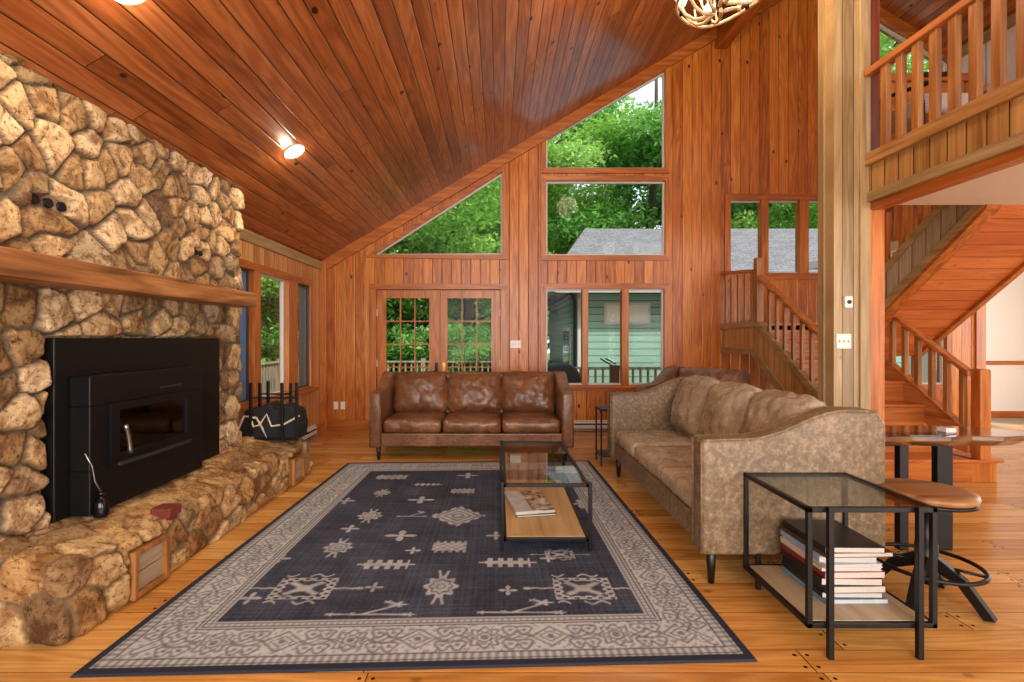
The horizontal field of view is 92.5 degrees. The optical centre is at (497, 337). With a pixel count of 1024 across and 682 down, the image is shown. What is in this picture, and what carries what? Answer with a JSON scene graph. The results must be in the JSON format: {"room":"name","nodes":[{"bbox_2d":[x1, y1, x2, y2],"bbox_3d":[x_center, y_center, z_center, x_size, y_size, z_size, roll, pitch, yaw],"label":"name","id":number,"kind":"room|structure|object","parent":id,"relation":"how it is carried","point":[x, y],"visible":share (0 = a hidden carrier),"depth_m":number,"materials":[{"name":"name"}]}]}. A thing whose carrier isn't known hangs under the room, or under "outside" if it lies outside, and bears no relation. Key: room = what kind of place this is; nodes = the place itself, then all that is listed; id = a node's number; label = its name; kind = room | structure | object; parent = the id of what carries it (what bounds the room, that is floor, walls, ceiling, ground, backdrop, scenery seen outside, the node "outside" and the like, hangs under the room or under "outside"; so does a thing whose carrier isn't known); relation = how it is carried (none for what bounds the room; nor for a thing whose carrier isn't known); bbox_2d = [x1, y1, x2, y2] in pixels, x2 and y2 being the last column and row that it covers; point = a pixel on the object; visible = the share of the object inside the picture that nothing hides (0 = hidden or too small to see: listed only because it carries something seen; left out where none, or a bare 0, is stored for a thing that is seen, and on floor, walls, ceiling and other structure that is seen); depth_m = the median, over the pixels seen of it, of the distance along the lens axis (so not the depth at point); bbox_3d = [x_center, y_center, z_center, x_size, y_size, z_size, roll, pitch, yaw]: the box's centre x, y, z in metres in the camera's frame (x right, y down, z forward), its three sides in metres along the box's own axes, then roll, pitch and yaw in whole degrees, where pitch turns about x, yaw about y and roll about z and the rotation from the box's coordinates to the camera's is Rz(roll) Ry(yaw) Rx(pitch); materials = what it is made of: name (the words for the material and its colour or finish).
{"room":"living room","nodes":[
{"label":"living room","id":0,"kind":"room"},
{"bbox_2d":[238,228,320,429],"bbox_3d":[-2.725,0.203,1.865,0.150,2.795,11.030,0,0,0],"label":"wall","id":1,"kind":"structure","parent":0,"point":[250,252],"depth_m":6.88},
{"bbox_2d":[238,258,318,412],"bbox_3d":[-2.650,-0.025,5.850,0.200,1.570,2.260,0,0,0],"label":"window","id":2,"kind":"structure","parent":1,"relation":"in","point":[250,319],"depth_m":6.13,"materials":[{"name":"red wood"}]},
{"bbox_2d":[238,230,321,269],"bbox_3d":[-2.638,-1.070,5.940,0.025,0.110,2.880,0,0,0],"label":"trim","id":3,"kind":"structure","parent":1,"relation":"attached to","point":[245,235],"depth_m":5.83,"materials":[{"name":"beige wood"}]},
{"bbox_2d":[0,0,1015,260],"bbox_3d":[2.325,-3.351,1.940,10.250,4.590,11.180,0,0,0],"label":"ceiling","id":4,"kind":"structure","parent":0,"point":[390,104],"depth_m":4.15,"materials":[{"name":"wood"}]},
{"bbox_2d":[674,0,759,28],"bbox_3d":[1.596,-3.009,3.554,0.823,1.344,0.818,0,0,0],"label":"antler chandelier","id":5,"kind":"object","parent":4,"relation":"hanging from","point":[708,12],"visible":1,"depth_m":3.65,"materials":[{"name":"beige"}]},
{"bbox_2d":[0,427,1023,681],"bbox_3d":[3.475,1.500,2.050,12.550,0.200,11.400,0,0,0],"label":"floor","id":6,"kind":"structure","parent":0,"point":[964,647],"depth_m":2.44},
{"bbox_2d":[0,430,312,646],"bbox_3d":[-2.281,1.181,3.672,0.734,0.488,2.965,0,0,0],"label":"stone hearth","id":7,"kind":"object","parent":6,"relation":"on","point":[60,580],"visible":0.61,"depth_m":2.55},
{"bbox_2d":[84,453,109,518],"bbox_3d":[-2.170,0.794,2.661,0.072,0.361,0.109,0,0,0],"label":"bottle","id":8,"kind":"object","parent":7,"relation":"on","point":[101,506],"visible":1,"depth_m":2.66,"materials":[{"name":"black glass"}]},
{"bbox_2d":[0,51,244,540],"bbox_3d":[-2.464,-0.059,2.682,0.369,2.586,3.700,0,0,0],"label":"stone chimney","id":9,"kind":"object","parent":7,"relation":"on","point":[133,202],"visible":0.67,"depth_m":2.76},
{"bbox_2d":[0,246,256,307],"bbox_3d":[-2.240,-0.328,2.735,0.280,0.125,3.070,0,0,0],"label":"mantel shelf","id":10,"kind":"object","parent":9,"relation":"attached to","point":[17,266],"visible":0.87,"depth_m":2.64,"materials":[{"name":"brown wood"}]},
{"bbox_2d":[40,338,218,522],"bbox_3d":[-2.269,0.480,3.295,0.262,0.960,1.510,0,0,0],"label":"fireplace insert","id":11,"kind":"object","parent":9,"relation":"in","point":[144,412],"visible":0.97,"depth_m":2.90,"materials":[{"name":"black metal"}]},
{"bbox_2d":[127,533,168,600],"bbox_3d":[-1.938,1.260,2.715,0.055,0.250,0.270,0,0,0],"label":"vent","id":12,"kind":"object","parent":7,"relation":"attached to","point":[149,565],"visible":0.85,"depth_m":2.70,"materials":[{"name":"brown wood"}]},
{"bbox_2d":[150,503,181,520],"bbox_3d":[-1.985,1.048,2.930,0.120,0.085,0.110,0,0,0],"label":"brick","id":13,"kind":"object","parent":7,"relation":"on","point":[169,511],"visible":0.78,"depth_m":2.90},
{"bbox_2d":[238,400,307,438],"bbox_3d":[-2.209,0.804,4.815,0.599,0.353,0.270,0,0,0],"label":"bag","id":14,"kind":"object","parent":7,"relation":"on","point":[266,418],"visible":0.76,"depth_m":4.73,"materials":[{"name":"black fabric"}]},
{"bbox_2d":[249,381,309,439],"bbox_3d":[-2.188,0.703,4.853,0.543,0.555,0.341,0,0,0],"label":"rack","id":15,"kind":"object","parent":7,"relation":"on","point":[260,393],"visible":0.66,"depth_m":4.68,"materials":[{"name":"black metal"}]},
{"bbox_2d":[289,454,304,485],"bbox_3d":[-1.938,1.266,4.725,0.055,0.243,0.250,0,0,0],"label":"vent","id":16,"kind":"object","parent":7,"relation":"attached to","point":[297,463],"visible":1,"depth_m":4.70,"materials":[{"name":"brown wood"}]},
{"bbox_2d":[70,460,757,677],"bbox_3d":[-0.362,1.395,3.793,2.976,0.009,3.553,0,0,0],"label":"area rug","id":17,"kind":"object","parent":6,"relation":"on","point":[380,566],"visible":0.87,"depth_m":2.65,"materials":[{"name":"fabric"}]},
{"bbox_2d":[500,440,591,551],"bbox_3d":[0.315,1.171,3.855,0.600,0.458,1.332,0,0,0],"label":"coffee table","id":18,"kind":"object","parent":17,"relation":"on","point":[548,467],"visible":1,"depth_m":3.50,"materials":[{"name":"black metal"}]},
{"bbox_2d":[516,513,555,517],"bbox_3d":[0.245,1.293,3.800,0.295,0.014,0.470,0,0,-9],"label":"magazine","id":19,"kind":"object","parent":18,"relation":"on","point":[543,514],"visible":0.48,"depth_m":3.57,"materials":[{"name":"paper"}]},
{"bbox_2d":[504,490,555,514],"bbox_3d":[0.235,1.274,3.815,0.300,0.024,0.480,0,0,-10],"label":"magazine","id":20,"kind":"object","parent":19,"relation":"on","point":[525,502],"visible":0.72,"depth_m":3.76,"materials":[{"name":"paper"}]},
{"bbox_2d":[505,487,584,536],"bbox_3d":[0.315,1.311,3.855,0.516,0.020,1.286,0,0,0],"label":"shelf","id":21,"kind":"object","parent":18,"relation":"attached to","point":[566,522],"depth_m":3.49,"materials":[{"name":"brown wood"}]},
{"bbox_2d":[369,371,573,459],"bbox_3d":[-0.300,0.911,6.027,2.330,0.979,0.956,0,0,0],"label":"leather sofa","id":22,"kind":"object","parent":6,"relation":"on","point":[409,408],"visible":0.99,"depth_m":5.96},
{"bbox_2d":[383,411,446,432],"bbox_3d":[-0.983,1.015,5.959,0.690,0.210,0.766,0,0,0],"label":"seat cushion","id":23,"kind":"object","parent":22,"relation":"on","point":[393,421],"depth_m":5.61,"materials":[{"name":"leather"}]},
{"bbox_2d":[393,371,447,411],"bbox_3d":[-0.980,0.699,6.261,0.703,0.547,0.327,0,0,0],"label":"cushion","id":24,"kind":"object","parent":22,"relation":"on","point":[413,391],"depth_m":6.15,"materials":[{"name":"leather"}]},
{"bbox_2d":[442,411,501,432],"bbox_3d":[-0.299,1.013,5.960,0.688,0.207,0.771,0,0,0],"label":"seat cushion","id":25,"kind":"object","parent":22,"relation":"on","point":[452,421],"depth_m":5.60,"materials":[{"name":"leather"}]},
{"bbox_2d":[447,371,501,411],"bbox_3d":[-0.299,0.693,6.260,0.705,0.543,0.326,0,0,0],"label":"cushion","id":26,"kind":"object","parent":22,"relation":"on","point":[467,391],"depth_m":6.15,"materials":[{"name":"leather"}]},
{"bbox_2d":[501,371,554,411],"bbox_3d":[0.380,0.695,6.260,0.703,0.546,0.328,0,0,0],"label":"cushion","id":27,"kind":"object","parent":22,"relation":"on","point":[521,391],"depth_m":6.15,"materials":[{"name":"leather"}]},
{"bbox_2d":[501,411,560,432],"bbox_3d":[0.382,1.013,5.958,0.692,0.213,0.769,0,0,0],"label":"seat cushion","id":28,"kind":"object","parent":22,"relation":"on","point":[511,421],"depth_m":5.60,"materials":[{"name":"leather"}]},
{"bbox_2d":[595,406,609,465],"bbox_3d":[1.270,1.090,5.500,0.300,0.620,0.300,0,0,0],"label":"side table","id":29,"kind":"object","parent":6,"relation":"on","point":[602,453],"visible":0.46,"depth_m":5.46,"materials":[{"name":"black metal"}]},
{"bbox_2d":[636,366,749,391],"bbox_3d":[2.298,0.876,5.798,0.906,1.047,0.940,0,0,-38],"label":"leather armchair","id":30,"kind":"object","parent":6,"relation":"on","point":[670,372],"visible":0.2,"depth_m":5.87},
{"bbox_2d":[677,367,727,379],"bbox_3d":[2.464,0.644,5.926,0.326,0.583,0.674,0,0,-38],"label":"cushion","id":31,"kind":"object","parent":30,"relation":"on","point":[719,373],"depth_m":5.89,"materials":[{"name":"brown leather"}]},
{"bbox_2d":[607,375,884,583],"bbox_3d":[1.642,0.873,3.880,1.036,1.055,2.330,0,0,0],"label":"leather sofa","id":32,"kind":"object","parent":6,"relation":"on","point":[690,442],"visible":0.93,"depth_m":2.73,"materials":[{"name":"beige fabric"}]},
{"bbox_2d":[615,430,691,457],"bbox_3d":[1.575,0.983,4.565,0.849,0.183,0.686,0,0,0],"label":"seat cushion","id":33,"kind":"object","parent":32,"relation":"on","point":[626,441],"depth_m":4.47,"materials":[{"name":"beige leather"}]},
{"bbox_2d":[634,445,691,479],"bbox_3d":[1.575,0.982,3.880,0.847,0.184,0.688,0,0,0],"label":"seat cushion","id":34,"kind":"object","parent":32,"relation":"on","point":[649,460],"depth_m":3.82,"materials":[{"name":"beige leather"}]},
{"bbox_2d":[660,466,691,508],"bbox_3d":[1.576,0.983,3.195,0.846,0.182,0.688,0,0,0],"label":"seat cushion","id":35,"kind":"object","parent":32,"relation":"on","point":[676,481],"depth_m":3.25,"materials":[{"name":"beige leather"}]},
{"bbox_2d":[670,375,720,437],"bbox_3d":[1.844,0.639,4.561,0.389,0.587,0.703,0,0,0],"label":"cushion","id":36,"kind":"object","parent":32,"relation":"on","point":[688,394],"depth_m":4.43,"materials":[{"name":"beige leather"}]},
{"bbox_2d":[698,381,762,434],"bbox_3d":[1.845,0.640,3.883,0.374,0.590,0.717,0,0,0],"label":"cushion","id":37,"kind":"object","parent":32,"relation":"on","point":[723,405],"depth_m":3.74,"materials":[{"name":"beige leather"}]},
{"bbox_2d":[741,389,826,432],"bbox_3d":[1.844,0.644,3.197,0.386,0.590,0.720,0,0,0],"label":"cushion","id":38,"kind":"object","parent":32,"relation":"on","point":[767,407],"depth_m":3.14,"materials":[{"name":"beige leather"}]},
{"bbox_2d":[743,472,937,659],"bbox_3d":[1.645,1.069,2.435,0.570,0.663,0.616,0,0,0],"label":"side table","id":39,"kind":"object","parent":6,"relation":"on","point":[829,493],"visible":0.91,"depth_m":2.22,"materials":[{"name":"black metal"}]},
{"bbox_2d":[782,565,888,603],"bbox_3d":[1.685,1.239,2.475,0.300,0.022,0.350,0,0,-1],"label":"book","id":40,"kind":"object","parent":39,"relation":"on","point":[884,600],"visible":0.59,"depth_m":2.31,"materials":[{"name":"paper"}]},
{"bbox_2d":[782,561,882,598],"bbox_3d":[1.675,1.214,2.480,0.285,0.027,0.340,0,0,1],"label":"book","id":41,"kind":"object","parent":40,"relation":"on","point":[817,590],"visible":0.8,"depth_m":2.31,"materials":[{"name":"paper"}]},
{"bbox_2d":[782,555,885,593],"bbox_3d":[1.679,1.183,2.471,0.290,0.034,0.340,0,0,-1],"label":"book","id":42,"kind":"object","parent":41,"relation":"on","point":[837,589],"visible":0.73,"depth_m":2.31,"materials":[{"name":"paper"}]},
{"bbox_2d":[782,548,882,585],"bbox_3d":[1.671,1.149,2.475,0.285,0.034,0.340,0,0,2],"label":"book","id":43,"kind":"object","parent":42,"relation":"on","point":[838,582],"visible":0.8,"depth_m":2.31,"materials":[{"name":"paper"}]},
{"bbox_2d":[781,542,884,578],"bbox_3d":[1.677,1.116,2.475,0.290,0.031,0.345,0,0,-1],"label":"book","id":44,"kind":"object","parent":43,"relation":"on","point":[837,574],"visible":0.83,"depth_m":2.31,"materials":[{"name":"paper"}]},
{"bbox_2d":[780,539,881,570],"bbox_3d":[1.669,1.091,2.479,0.285,0.018,0.340,0,0,0],"label":"book","id":45,"kind":"object","parent":44,"relation":"on","point":[815,564],"visible":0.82,"depth_m":2.31,"materials":[{"name":"paper"}]},
{"bbox_2d":[780,536,881,568],"bbox_3d":[1.665,1.072,2.471,0.280,0.018,0.340,0,0,-3],"label":"book","id":46,"kind":"object","parent":45,"relation":"on","point":[878,564],"visible":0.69,"depth_m":2.31,"materials":[{"name":"paper"}]},
{"bbox_2d":[780,529,877,562],"bbox_3d":[1.661,1.048,2.485,0.270,0.029,0.340,0,0,2],"label":"book","id":47,"kind":"object","parent":46,"relation":"on","point":[816,556],"visible":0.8,"depth_m":2.32,"materials":[{"name":"paper"}]},
{"bbox_2d":[781,526,893,557],"bbox_3d":[1.697,1.022,2.475,0.330,0.022,0.340,0,0,-2],"label":"book","id":48,"kind":"object","parent":47,"relation":"on","point":[888,553],"visible":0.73,"depth_m":2.31,"materials":[{"name":"paper"}]},
{"bbox_2d":[783,520,884,552],"bbox_3d":[1.681,0.997,2.475,0.280,0.027,0.350,0,0,1],"label":"book","id":49,"kind":"object","parent":48,"relation":"on","point":[846,540],"visible":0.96,"depth_m":2.40,"materials":[{"name":"paper"}]},
{"bbox_2d":[749,565,927,620],"bbox_3d":[1.645,1.261,2.435,0.526,0.020,0.526,0,0,0],"label":"shelf","id":50,"kind":"object","parent":39,"relation":"attached to","point":[788,589],"depth_m":2.29,"materials":[{"name":"grey wood"}]},
{"bbox_2d":[721,258,1004,481],"bbox_3d":[4.383,0.180,6.020,2.075,2.440,2.720,0,0,0],"label":"staircase","id":51,"kind":"structure","parent":6,"relation":"on","point":[786,353],"depth_m":5.46,"materials":[{"name":"brown wood"}]},
{"bbox_2d":[885,85,1023,358],"bbox_3d":[4.891,-1.008,5.360,1.038,2.572,1.920,0,0,0],"label":"staircase","id":52,"kind":"structure","parent":51,"relation":"on","point":[954,261],"depth_m":5.13,"materials":[{"name":"brown wood"}]},
{"bbox_2d":[876,478,997,622],"bbox_3d":[2.290,1.101,2.620,0.492,0.596,0.492,0,0,0],"label":"stool","id":53,"kind":"object","parent":6,"relation":"on","point":[947,498],"visible":0.55,"depth_m":2.53,"materials":[{"name":"brown wood"}]},
{"bbox_2d":[885,425,1023,549],"bbox_3d":[2.969,1.018,3.390,1.278,0.764,0.459,0,0,0],"label":"table","id":54,"kind":"object","parent":6,"relation":"on","point":[901,437],"visible":0.54,"depth_m":3.23,"materials":[{"name":"brown wood"}]},
{"bbox_2d":[328,0,974,426],"bbox_3d":[2.250,-2.013,7.455,10.100,7.226,0.150,0,0,0],"label":"wall","id":55,"kind":"structure","parent":0,"point":[744,115],"depth_m":7.38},
{"bbox_2d":[320,262,327,431],"bbox_3d":[-2.605,0.138,7.335,0.090,2.525,0.090,0,0,0],"label":"trim","id":56,"kind":"structure","parent":55,"relation":"attached to","point":[324,272],"depth_m":7.29,"materials":[{"name":"red wood"}]},
{"bbox_2d":[328,420,368,430],"bbox_3d":[0.355,1.315,7.370,6.010,0.170,0.020,0,0,0],"label":"baseboard","id":57,"kind":"structure","parent":55,"relation":"attached to","point":[333,425],"depth_m":7.36,"materials":[{"name":"red wood"}]},
{"bbox_2d":[376,290,439,385],"bbox_3d":[-1.357,0.335,7.386,0.961,2.110,0.119,0,0,0],"label":"door","id":58,"kind":"structure","parent":55,"relation":"in","point":[382,295],"depth_m":7.40,"materials":[{"name":"red wood"}]},
{"bbox_2d":[363,163,506,259],"bbox_3d":[-0.939,-1.908,7.404,2.161,1.454,0.103,0,0,0],"label":"window","id":59,"kind":"structure","parent":55,"relation":"in","point":[503,169],"depth_m":7.35,"materials":[{"name":"red wood"}]},
{"bbox_2d":[369,289,507,392],"bbox_3d":[-0.896,0.335,7.365,2.078,2.130,0.030,0,0,0],"label":"trim","id":60,"kind":"structure","parent":55,"relation":"attached to","point":[372,292],"depth_m":7.35,"materials":[{"name":"red wood"}]},
{"bbox_2d":[369,284,507,288],"bbox_3d":[-0.896,-0.773,7.364,2.078,0.085,0.032,0,0,0],"label":"trim","id":61,"kind":"structure","parent":55,"relation":"attached to","point":[371,286],"depth_m":7.35,"materials":[{"name":"red wood"}]},
{"bbox_2d":[440,290,500,371],"bbox_3d":[-0.412,0.335,7.386,0.916,2.110,0.119,0,0,0],"label":"door","id":62,"kind":"structure","parent":55,"relation":"in","point":[494,295],"depth_m":7.40,"materials":[{"name":"red wood"}]},
{"bbox_2d":[321,0,782,269],"bbox_3d":[1.050,-3.250,7.355,7.400,4.551,0.050,0,0,0],"label":"trim","id":63,"kind":"structure","parent":55,"relation":"attached to","point":[699,43],"depth_m":7.33,"materials":[{"name":"red wood"}]},
{"bbox_2d":[574,420,606,430],"bbox_3d":[1.750,1.305,7.328,1.350,0.150,0.064,0,0,0],"label":"baseboard heater","id":64,"kind":"object","parent":55,"relation":"attached to","point":[579,425],"visible":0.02,"depth_m":7.30,"materials":[{"name":"metal"}]},
{"bbox_2d":[540,283,669,390],"bbox_3d":[1.611,-0.015,7.395,1.977,1.616,0.170,0,0,0],"label":"window","id":65,"kind":"structure","parent":55,"relation":"in","point":[624,288],"depth_m":7.36,"materials":[{"name":"red wood"}]},
{"bbox_2d":[541,175,670,259],"bbox_3d":[1.619,-1.804,7.404,1.942,1.271,0.103,0,0,0],"label":"window","id":66,"kind":"structure","parent":55,"relation":"in","point":[667,178],"depth_m":7.35,"materials":[{"name":"red wood"}]},
{"bbox_2d":[541,66,670,172],"bbox_3d":[1.619,-3.314,7.404,1.942,1.672,0.103,0,0,0],"label":"window","id":67,"kind":"structure","parent":55,"relation":"in","point":[544,169],"depth_m":7.35,"materials":[{"name":"red wood"}]},
{"bbox_2d":[715,0,764,48],"bbox_3d":[3.355,-4.550,1.940,0.170,0.400,10.880,0,0,0],"label":"beam","id":68,"kind":"structure","parent":55,"relation":"attached to","point":[727,32],"depth_m":6.93,"materials":[{"name":"red wood"}]},
{"bbox_2d":[724,194,817,278],"bbox_3d":[4.422,-1.525,7.416,2.026,1.277,0.128,0,0,0],"label":"window","id":69,"kind":"structure","parent":55,"relation":"in","point":[802,205],"depth_m":7.36,"materials":[{"name":"red wood"}]},
{"bbox_2d":[880,7,947,61],"bbox_3d":[5.795,-4.822,7.355,2.090,1.407,0.050,0,0,0],"label":"trim","id":70,"kind":"structure","parent":55,"relation":"attached to","point":[888,19],"depth_m":7.33,"materials":[{"name":"red wood"}]},
{"bbox_2d":[888,331,952,389],"bbox_3d":[6.345,0.075,7.416,0.950,1.410,0.128,0,0,0],"label":"window","id":71,"kind":"structure","parent":55,"relation":"in","point":[949,339],"depth_m":7.36,"materials":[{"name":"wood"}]},
{"bbox_2d":[975,304,985,368],"bbox_3d":[7.250,0.100,7.445,0.140,2.600,0.190,0,0,0],"label":"trim","id":72,"kind":"structure","parent":55,"relation":"attached to","point":[980,315],"depth_m":7.35,"materials":[{"name":"red wood"}]},
{"bbox_2d":[825,0,858,406],"bbox_3d":[2.752,-1.509,3.910,0.255,5.819,0.160,0,0,0],"label":"wall column","id":73,"kind":"structure","parent":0,"point":[841,16],"depth_m":3.83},
{"bbox_2d":[818,0,824,402],"bbox_3d":[2.626,-1.427,3.967,0.028,5.653,0.075,0,0,0],"label":"trim","id":74,"kind":"structure","parent":73,"relation":"attached to","point":[821,3],"depth_m":3.96,"materials":[{"name":"beige wood"}]},
{"bbox_2d":[809,163,1023,269],"bbox_3d":[6.260,-1.260,2.550,6.680,0.120,12.100,0,0,0],"label":"ceiling","id":75,"kind":"structure","parent":0,"point":[1006,186],"depth_m":4.07,"materials":[{"name":"white paint"}]},
{"bbox_2d":[869,95,1023,191],"bbox_3d":[2.902,-1.235,0.155,0.035,0.210,7.310,0,0,0],"label":"fascia","id":76,"kind":"structure","parent":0,"point":[1006,120],"depth_m":3.10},
{"bbox_2d":[859,0,870,409],"bbox_3d":[2.860,-1.500,3.830,0.080,5.801,0.040,0,0,0],"label":"trim","id":77,"kind":"structure","parent":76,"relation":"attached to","point":[864,5],"depth_m":3.81,"materials":[{"name":"beige wood"}]},
{"bbox_2d":[871,0,879,150],"bbox_3d":[2.945,-2.745,3.925,0.130,3.371,0.130,0,0,0],"label":"trim","id":78,"kind":"structure","parent":76,"relation":"attached to","point":[875,4],"depth_m":3.86,"materials":[{"name":"red wood"}]},
{"bbox_2d":[871,209,884,422],"bbox_3d":[2.960,0.170,3.902,0.120,2.460,0.155,0,0,0],"label":"trim","id":79,"kind":"structure","parent":76,"relation":"attached to","point":[877,216],"depth_m":3.83,"materials":[{"name":"red wood"}]},
{"bbox_2d":[865,75,1023,165],"bbox_3d":[2.890,-1.383,0.175,0.080,0.095,7.350,0,0,0],"label":"trim","id":80,"kind":"structure","parent":76,"relation":"attached to","point":[1013,89],"depth_m":3.08,"materials":[{"name":"brown wood"}]},
{"bbox_2d":[864,0,1023,145],"bbox_3d":[2.890,-1.755,0.155,0.090,0.650,7.310,0,0,0],"label":"loft railing","id":81,"kind":"object","parent":80,"relation":"on","point":[952,18],"visible":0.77,"depth_m":3.12,"materials":[{"name":"brown wood"}]},
{"bbox_2d":[871,147,1023,209],"bbox_3d":[2.950,-1.100,0.165,0.100,0.200,7.330,0,0,0],"label":"trim","id":82,"kind":"structure","parent":76,"relation":"attached to","point":[1015,157],"depth_m":3.13,"materials":[{"name":"red wood"}]},
{"bbox_2d":[909,272,1023,410],"bbox_3d":[8.525,0.100,8.140,2.450,2.600,1.220,0,0,0],"label":"wall","id":83,"kind":"structure","parent":0,"point":[1005,310],"depth_m":8.60,"materials":[{"name":"white paint"}]},
{"bbox_2d":[962,25,1015,93],"bbox_3d":[6.925,-2.841,1.940,0.150,2.983,10.880,0,0,0],"label":"wall","id":84,"kind":"structure","parent":0,"point":[1011,33],"depth_m":6.59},
{"bbox_3d":[4.960,-1.335,1.940,4.080,0.030,10.880,0,0,0],"label":"floor","id":85,"kind":"structure","parent":0,"visible":0},
{"bbox_2d":[891,71,967,132],"bbox_3d":[3.428,-1.768,3.934,0.536,0.838,0.508,0,0,0],"label":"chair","id":86,"kind":"object","parent":85,"relation":"on","point":[926,74],"visible":0.12,"depth_m":3.82,"materials":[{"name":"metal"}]},
{"bbox_2d":[891,93,967,132],"bbox_3d":[3.430,-1.790,3.910,0.420,0.160,0.420,0,0,0],"label":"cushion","id":87,"kind":"object","parent":86,"relation":"on","point":[944,95],"depth_m":3.72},
{"bbox_2d":[891,73,967,111],"bbox_3d":[3.675,-1.850,4.385,1.250,1.000,0.090,0,0,0],"label":"guard","id":88,"kind":"object","parent":85,"relation":"on","point":[964,75],"visible":0.06,"depth_m":4.37,"materials":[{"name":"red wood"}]},
{"bbox_3d":[-0.550,1.585,7.300,10.100,0.130,10.600,0,0,0],"label":"deck","id":89,"kind":"object","parent":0,"visible":0},
{"bbox_2d":[261,359,278,392],"bbox_3d":[-5.500,1.020,7.250,0.120,1.000,10.200,0,0,0],"label":"deck railing","id":90,"kind":"object","parent":89,"relation":"on","point":[269,370],"visible":0.07,"depth_m":11.80,"materials":[{"name":"brown wood"}]},
{"bbox_2d":[298,358,490,385],"bbox_3d":[-2.400,1.020,12.450,6.300,1.000,0.120,0,0,0],"label":"deck railing","id":91,"kind":"object","parent":89,"relation":"on","point":[422,361],"visible":0.14,"depth_m":12.40,"materials":[{"name":"brown wood"}]},
{"bbox_2d":[547,362,580,382],"bbox_3d":[1.110,0.990,9.150,0.860,1.060,0.560,0,0,0],"label":"covered grill","id":92,"kind":"object","parent":89,"relation":"on","point":[573,376],"visible":0.16,"depth_m":8.87,"materials":[{"name":"black metal"}]},
{"bbox_2d":[576,367,660,382],"bbox_3d":[2.550,1.020,9.800,3.700,1.000,0.120,0,0,0],"label":"deck railing","id":93,"kind":"object","parent":89,"relation":"on","point":[579,368],"visible":0.11,"depth_m":9.78,"materials":[{"name":"brown wood"}]},
{"bbox_3d":[3.475,-2.013,-3.575,12.550,7.226,0.150,0,0,0],"label":"wall","id":94,"kind":"structure","parent":0,"visible":0},
{"bbox_2d":[866,131,1023,201],"bbox_3d":[2.897,-1.093,0.175,0.065,0.075,7.350,0,0,0],"label":"trim","id":95,"kind":"structure","parent":94,"relation":"attached to","point":[1016,141],"depth_m":3.10,"materials":[{"name":"beige wood"}]},
{"label":"outside","id":96,"kind":"structure","parent":0,"visible":0},
{"bbox_3d":[0.000,2.900,30.000,120.000,0.200,120.000,0,0,0],"label":"ground","id":97,"kind":"structure","parent":96,"visible":0},
{"bbox_2d":[261,314,298,362],"bbox_3d":[-7.561,0.968,13.698,6.426,3.686,5.700,0,0,3],"label":"bush","id":98,"kind":"object","parent":97,"relation":"on","point":[267,349],"visible":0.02,"depth_m":13.97,"materials":[{"name":"green plant"}]},
{"bbox_2d":[261,280,298,358],"bbox_3d":[-9.481,-2.050,14.948,8.840,9.723,7.249,0,0,-38],"label":"tree","id":99,"kind":"object","parent":97,"relation":"on","point":[264,308],"visible":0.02,"depth_m":14.16,"materials":[{"name":"green plant"}]},
{"bbox_2d":[261,232,471,355],"bbox_3d":[-4.278,-2.535,16.924,9.724,10.695,7.974,0,0,12],"label":"tree","id":100,"kind":"object","parent":97,"relation":"on","point":[390,317],"visible":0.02,"depth_m":16.01,"materials":[{"name":"green plant"}]},
{"bbox_2d":[298,324,450,381],"bbox_3d":[-3.406,1.135,14.487,5.182,3.351,5.842,0,0,-30],"label":"bush","id":101,"kind":"object","parent":97,"relation":"on","point":[406,339],"visible":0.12,"depth_m":14.12,"materials":[{"name":"green plant"}]},
{"bbox_2d":[387,298,557,371],"bbox_3d":[-2.761,0.302,18.651,7.772,5.026,8.763,0,0,-22],"label":"bush","id":102,"kind":"object","parent":97,"relation":"on","point":[425,324],"visible":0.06,"depth_m":17.04,"materials":[{"name":"green plant"}]},
{"bbox_2d":[381,130,570,370],"bbox_3d":[-1.125,-2.775,16.275,7.705,11.174,8.390,0,0,-4],"label":"tree","id":103,"kind":"object","parent":97,"relation":"on","point":[484,213],"visible":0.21,"depth_m":14.82,"materials":[{"name":"green plant"}]},
{"bbox_2d":[402,322,554,371],"bbox_3d":[-0.661,1.135,15.306,5.182,3.351,5.842,0,0,35],"label":"bush","id":104,"kind":"object","parent":97,"relation":"on","point":[469,351],"visible":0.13,"depth_m":13.48,"materials":[{"name":"green plant"}]},
{"bbox_2d":[443,99,659,349],"bbox_3d":[1.776,-4.156,21.712,9.603,13.964,10.096,0,0,-6],"label":"tree","id":105,"kind":"object","parent":97,"relation":"on","point":[563,157],"visible":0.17,"depth_m":19.67,"materials":[{"name":"green plant"}]},
{"bbox_2d":[550,129,661,231],"bbox_3d":[6.476,-4.959,30.258,14.144,15.556,11.598,0,0,20],"label":"tree","id":106,"kind":"object","parent":97,"relation":"on","point":[615,190],"visible":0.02,"depth_m":28.21,"materials":[{"name":"green plant"}]},
{"bbox_2d":[547,77,782,253],"bbox_3d":[6.453,-5.202,23.532,11.961,16.042,14.586,0,0,-13],"label":"tree","id":107,"kind":"object","parent":97,"relation":"on","point":[641,149],"visible":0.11,"depth_m":19.90,"materials":[{"name":"green plant"}]},
{"bbox_2d":[547,229,900,382],"bbox_3d":[9.050,-0.330,15.440,15.900,6.260,8.120,0,0,0],"label":"house","id":108,"kind":"structure","parent":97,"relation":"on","point":[603,306],"depth_m":12.49,"materials":[{"name":"green"}]},
{"bbox_2d":[648,165,817,228],"bbox_3d":[12.159,-3.332,22.099,9.229,12.292,8.475,0,0,37],"label":"tree","id":109,"kind":"object","parent":97,"relation":"on","point":[779,215],"visible":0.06,"depth_m":20.41,"materials":[{"name":"green plant"}]},
{"bbox_2d":[733,32,928,228],"bbox_3d":[15.659,-7.317,21.654,14.685,20.311,13.968,0,0,-39],"label":"tree","id":110,"kind":"object","parent":97,"relation":"on","point":[886,42],"visible":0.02,"depth_m":18.81,"materials":[{"name":"green plant"}]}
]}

